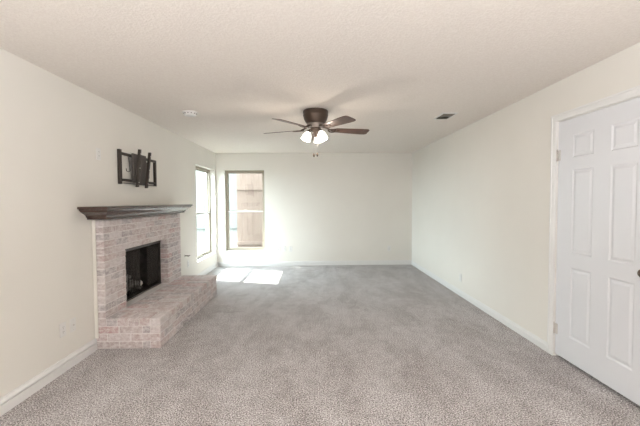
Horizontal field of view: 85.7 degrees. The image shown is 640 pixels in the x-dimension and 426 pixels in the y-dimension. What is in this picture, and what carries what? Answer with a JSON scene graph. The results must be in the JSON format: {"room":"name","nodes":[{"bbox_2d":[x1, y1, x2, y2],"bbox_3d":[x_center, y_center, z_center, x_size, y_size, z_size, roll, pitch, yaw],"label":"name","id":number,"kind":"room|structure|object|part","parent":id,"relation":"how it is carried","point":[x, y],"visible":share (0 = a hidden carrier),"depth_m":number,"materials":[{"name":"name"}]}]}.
{"room":"living room","nodes":[
{"label":"living room","id":0,"kind":"room"},
{"bbox_2d":[0,48,216,397],"bbox_3d":[-2.226,0.122,2.203,0.200,2.440,10.886,0,2,-1],"label":"wall","id":1,"kind":"structure","parent":0,"point":[52,128],"depth_m":2.81,"materials":[{"name":"paint"}]},
{"bbox_2d":[0,338,96,416],"bbox_3d":[-2.066,1.358,0.147,0.018,0.112,6.285,0,2,-1],"label":"baseboard","id":2,"kind":"structure","parent":1,"relation":"attached to","point":[19,394],"depth_m":2.64,"materials":[{"name":"white paint"}]},
{"bbox_2d":[59,321,65,337],"bbox_3d":[-2.128,0.967,2.857,0.009,0.116,0.072,0,2,-1],"label":"wall outlet","id":3,"kind":"object","parent":1,"relation":"attached to","point":[62,327],"visible":1,"depth_m":2.85,"materials":[{"name":"white plastic"}]},
{"bbox_2d":[70,317,75,332],"bbox_3d":[-2.127,0.965,2.977,0.018,0.116,0.072,0,2,-1],"label":"cable plate","id":4,"kind":"object","parent":1,"relation":"attached to","point":[73,320],"visible":1,"depth_m":2.97,"materials":[{"name":"white plastic"}]},
{"bbox_2d":[96,148,100,159],"bbox_3d":[-2.149,-0.572,3.348,0.009,0.116,0.072,0,2,-1],"label":"wall outlet","id":5,"kind":"object","parent":1,"relation":"attached to","point":[98,150],"visible":1,"depth_m":3.34,"materials":[{"name":"white plastic"}]},
{"bbox_2d":[117,149,156,187],"bbox_3d":[-2.093,-0.508,4.102,0.146,0.432,0.860,0,2,-1],"label":"mount","id":6,"kind":"object","parent":1,"relation":"attached to","point":[140,167],"depth_m":3.91,"materials":[{"name":"black metal"}]},
{"bbox_3d":[-2.151,-0.656,4.101,0.026,0.030,0.790,0,2,-1],"label":"rail","id":7,"kind":"part","parent":6,"relation":"part of","materials":[{"name":"black metal"}]},
{"bbox_3d":[-2.099,-0.501,4.020,0.067,0.355,0.245,0,2,-1],"label":"arm plate","id":8,"kind":"part","parent":6,"relation":"part of","materials":[{"name":"grey metal"}]},
{"bbox_3d":[-2.149,-0.372,4.111,0.026,0.028,0.790,0,2,-1],"label":"rail","id":9,"kind":"part","parent":6,"relation":"part of","materials":[{"name":"black metal"}]},
{"bbox_2d":[195,166,215,262],"bbox_3d":[-2.296,-0.008,6.750,0.177,1.770,1.185,0,2,-1],"label":"window","id":10,"kind":"structure","parent":1,"relation":"in","point":[208,253],"depth_m":7.27,"materials":[{"name":"beige metal"}]},
{"bbox_3d":[-2.368,-0.411,6.735,0.022,0.872,1.095,0,2,-1],"label":"sash","id":11,"kind":"part","parent":10,"relation":"part of","materials":[{"name":"glass"}]},
{"bbox_3d":[-2.333,0.406,6.764,0.027,0.843,1.095,0,2,-1],"label":"sash","id":12,"kind":"part","parent":10,"relation":"part of","materials":[{"name":"beige metal"}]},
{"bbox_3d":[-2.256,0.868,6.782,0.107,0.017,1.185,0,2,-1],"label":"sill","id":13,"kind":"part","parent":10,"relation":"part of","materials":[{"name":"white paint"}]},
{"bbox_2d":[197,262,217,275],"bbox_3d":[-2.196,1.147,6.356,0.016,0.098,2.261,0,2,-1],"label":"baseboard","id":14,"kind":"structure","parent":1,"relation":"attached to","point":[209,269],"depth_m":6.85,"materials":[{"name":"white paint"}]},
{"bbox_2d":[216,153,411,261],"bbox_3d":[-0.116,-0.080,7.587,4.242,2.440,0.200,0,2,-1],"label":"wall","id":15,"kind":"structure","parent":0,"point":[327,206],"depth_m":7.49,"materials":[{"name":"paint"}]},
{"bbox_2d":[225,170,264,251],"bbox_3d":[-1.630,-0.044,7.534,0.860,1.770,0.177,0,2,-1],"label":"window","id":16,"kind":"structure","parent":15,"relation":"in","point":[227,172],"depth_m":7.56,"materials":[{"name":"beige metal"}]},
{"bbox_3d":[-1.624,0.833,7.529,0.860,0.017,0.107,0,2,-1],"label":"sill","id":17,"kind":"part","parent":16,"relation":"part of","materials":[{"name":"white paint"}]},
{"bbox_3d":[-1.633,-0.451,7.589,0.770,0.872,0.022,0,2,-1],"label":"sash","id":18,"kind":"part","parent":16,"relation":"part of","materials":[{"name":"glass"}]},
{"bbox_3d":[-1.630,-0.034,7.556,0.766,0.028,0.009,0,2,-1],"label":"meeting rail","id":19,"kind":"part","parent":16,"relation":"part of","materials":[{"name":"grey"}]},
{"bbox_3d":[-1.628,0.367,7.588,0.770,0.843,0.027,0,2,-1],"label":"sash","id":20,"kind":"part","parent":16,"relation":"part of","materials":[{"name":"beige metal"}]},
{"bbox_2d":[218,260,411,265],"bbox_3d":[-0.106,1.095,7.520,4.242,0.095,0.016,0,2,-1],"label":"baseboard","id":21,"kind":"structure","parent":15,"relation":"attached to","point":[370,262],"depth_m":7.51,"materials":[{"name":"white paint"}]},
{"bbox_2d":[0,0,639,152],"bbox_3d":[-0.013,-1.172,2.204,4.642,0.120,10.886,0,2,-1],"label":"ceiling","id":22,"kind":"structure","parent":0,"point":[393,67],"depth_m":2.46,"materials":[{"name":"white paint"}]},
{"bbox_2d":[182,110,197,116],"bbox_3d":[-1.499,-1.141,3.982,0.170,0.050,0.170,0,2,-1],"label":"smoke detector","id":23,"kind":"object","parent":22,"relation":"attached to","point":[189,113],"visible":1,"depth_m":3.93,"materials":[{"name":"white plastic"}]},
{"bbox_2d":[264,108,368,156],"bbox_3d":[-0.042,-0.909,4.010,1.266,0.532,1.224,0,2,-1],"label":"ceiling fan","id":24,"kind":"object","parent":22,"relation":"hanging from","point":[315,119],"visible":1,"depth_m":3.88,"materials":[{"name":"brown wood"}]},
{"bbox_3d":[-0.315,-0.949,3.627,0.142,0.036,0.435,1,3,38],"label":"blade","id":25,"kind":"part","parent":24,"relation":"part of","materials":[{"name":"brown wood"}]},
{"bbox_3d":[-0.161,-0.873,3.944,0.116,0.120,0.113,0,2,-1],"label":"lamp shade","id":26,"kind":"part","parent":24,"relation":"part of","materials":[{"name":"white glass"}]},
{"bbox_3d":[-0.014,-0.879,4.082,0.112,0.120,0.115,0,2,-1],"label":"lamp shade","id":27,"kind":"part","parent":24,"relation":"part of","materials":[{"name":"white glass"}]},
{"bbox_3d":[0.032,-0.872,3.886,0.114,0.120,0.114,0,2,-1],"label":"lamp shade","id":28,"kind":"part","parent":24,"relation":"part of","materials":[{"name":"white glass"}]},
{"bbox_3d":[0.057,-0.969,3.823,0.093,0.066,0.214,-1,2,-19],"label":"blade arm","id":29,"kind":"part","parent":24,"relation":"part of","materials":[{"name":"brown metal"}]},
{"bbox_3d":[0.121,-0.976,4.024,0.214,0.066,0.093,0,2,-1],"label":"blade arm","id":30,"kind":"part","parent":24,"relation":"part of","materials":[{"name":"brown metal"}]},
{"bbox_3d":[0.194,-0.952,3.611,0.142,0.036,0.435,-2,2,-34],"label":"blade","id":31,"kind":"part","parent":24,"relation":"part of","materials":[{"name":"brown wood"}]},
{"bbox_3d":[0.366,-0.970,4.089,0.435,0.036,0.142,-1,2,-16],"label":"blade","id":32,"kind":"part","parent":24,"relation":"part of","materials":[{"name":"brown wood"}]},
{"bbox_2d":[434,113,457,118],"bbox_3d":[1.538,-1.187,4.234,0.184,0.011,0.310,0,2,-1],"label":"ceiling vent","id":33,"kind":"object","parent":22,"relation":"in","point":[442,115],"visible":1,"depth_m":4.19,"materials":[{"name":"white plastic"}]},
{"bbox_2d":[0,265,639,425],"bbox_3d":[0.002,1.376,2.293,4.642,0.100,10.886,0,2,-1],"label":"floor","id":34,"kind":"structure","parent":0,"point":[315,345],"depth_m":2.86,"materials":[{"name":"carpet"}]},
{"bbox_2d":[92,213,216,348],"bbox_3d":[-2.113,0.650,4.231,1.140,1.239,1.944,0,2,-1],"label":"fireplace","id":35,"kind":"object","parent":34,"relation":"on","point":[133,246],"depth_m":3.67,"materials":[{"name":"brick"}]},
{"bbox_2d":[126,280,142,291],"bbox_3d":[-2.261,0.873,4.128,0.106,0.101,0.418,0,2,-1],"label":"log","id":36,"kind":"object","parent":35,"relation":"on","point":[130,285],"visible":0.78,"depth_m":4.13,"materials":[{"name":"wood"}]},
{"bbox_3d":[-2.304,0.945,4.139,0.150,0.040,0.460,0,2,-1],"label":"fire grate","id":37,"kind":"part","parent":35,"relation":"part of","materials":[{"name":"black metal"}]},
{"bbox_2d":[77,204,192,219],"bbox_3d":[-2.033,-0.033,4.131,0.265,0.121,2.167,0,2,-1],"label":"mantel shelf","id":38,"kind":"object","parent":35,"relation":"on","point":[92,212],"visible":1,"depth_m":3.48,"materials":[{"name":"brown wood"}]},
{"bbox_2d":[412,42,639,341],"bbox_3d":[2.215,0.092,2.294,0.200,2.440,10.886,0,2,-1],"label":"wall","id":39,"kind":"structure","parent":0,"point":[481,190],"depth_m":3.94,"materials":[{"name":"paint"}]},
{"bbox_2d":[411,261,546,351],"bbox_3d":[2.052,1.163,5.373,0.014,0.085,4.401,0,2,-1],"label":"baseboard","id":40,"kind":"structure","parent":39,"relation":"attached to","point":[531,337],"depth_m":4.14,"materials":[{"name":"white paint"}]},
{"bbox_2d":[547,85,639,355],"bbox_3d":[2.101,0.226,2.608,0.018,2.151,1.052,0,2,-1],"label":"trim","id":41,"kind":"structure","parent":39,"relation":"attached to","point":[635,91],"depth_m":3.08,"materials":[{"name":"white paint"}]},
{"bbox_2d":[553,97,639,405],"bbox_3d":[2.100,0.248,2.614,0.102,2.052,0.920,0,2,-1],"label":"door","id":42,"kind":"structure","parent":39,"relation":"in","point":[596,329],"depth_m":2.60,"materials":[{"name":"white paint"}]},
{"label":"outside","id":43,"kind":"structure","parent":0,"visible":0},
{"bbox_2d":[197,228,236,254],"bbox_3d":[-0.403,0.954,20.042,80.000,0.200,80.000,0,2,-1],"label":"ground","id":44,"kind":"structure","parent":43,"point":[201,233],"depth_m":14.15,"materials":[{"name":"white"}]},
{"bbox_2d":[196,170,236,228],"bbox_3d":[-9.594,-2.481,23.234,12.600,6.550,8.000,0,2,-1],"label":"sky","id":45,"kind":"structure","parent":44,"relation":"on","point":[200,176],"depth_m":19.86,"materials":[{"name":"white"}]},
{"bbox_2d":[236,174,262,246],"bbox_3d":[0.519,-0.102,9.250,5.458,2.658,0.150,0,2,-1],"label":"wooden fence","id":46,"kind":"object","parent":44,"relation":"on","point":[248,186],"visible":0.12,"depth_m":9.16,"materials":[{"name":"brown wood"}]},
{"bbox_3d":[0.498,-0.663,9.174,5.420,0.085,0.039,0,2,-1],"label":"rail","id":47,"kind":"part","parent":46,"relation":"part of","materials":[{"name":"brown wood"}]},
{"bbox_3d":[0.507,0.786,9.225,5.420,0.085,0.039,0,2,-1],"label":"rail","id":48,"kind":"part","parent":46,"relation":"part of","materials":[{"name":"brown wood"}]}
]}

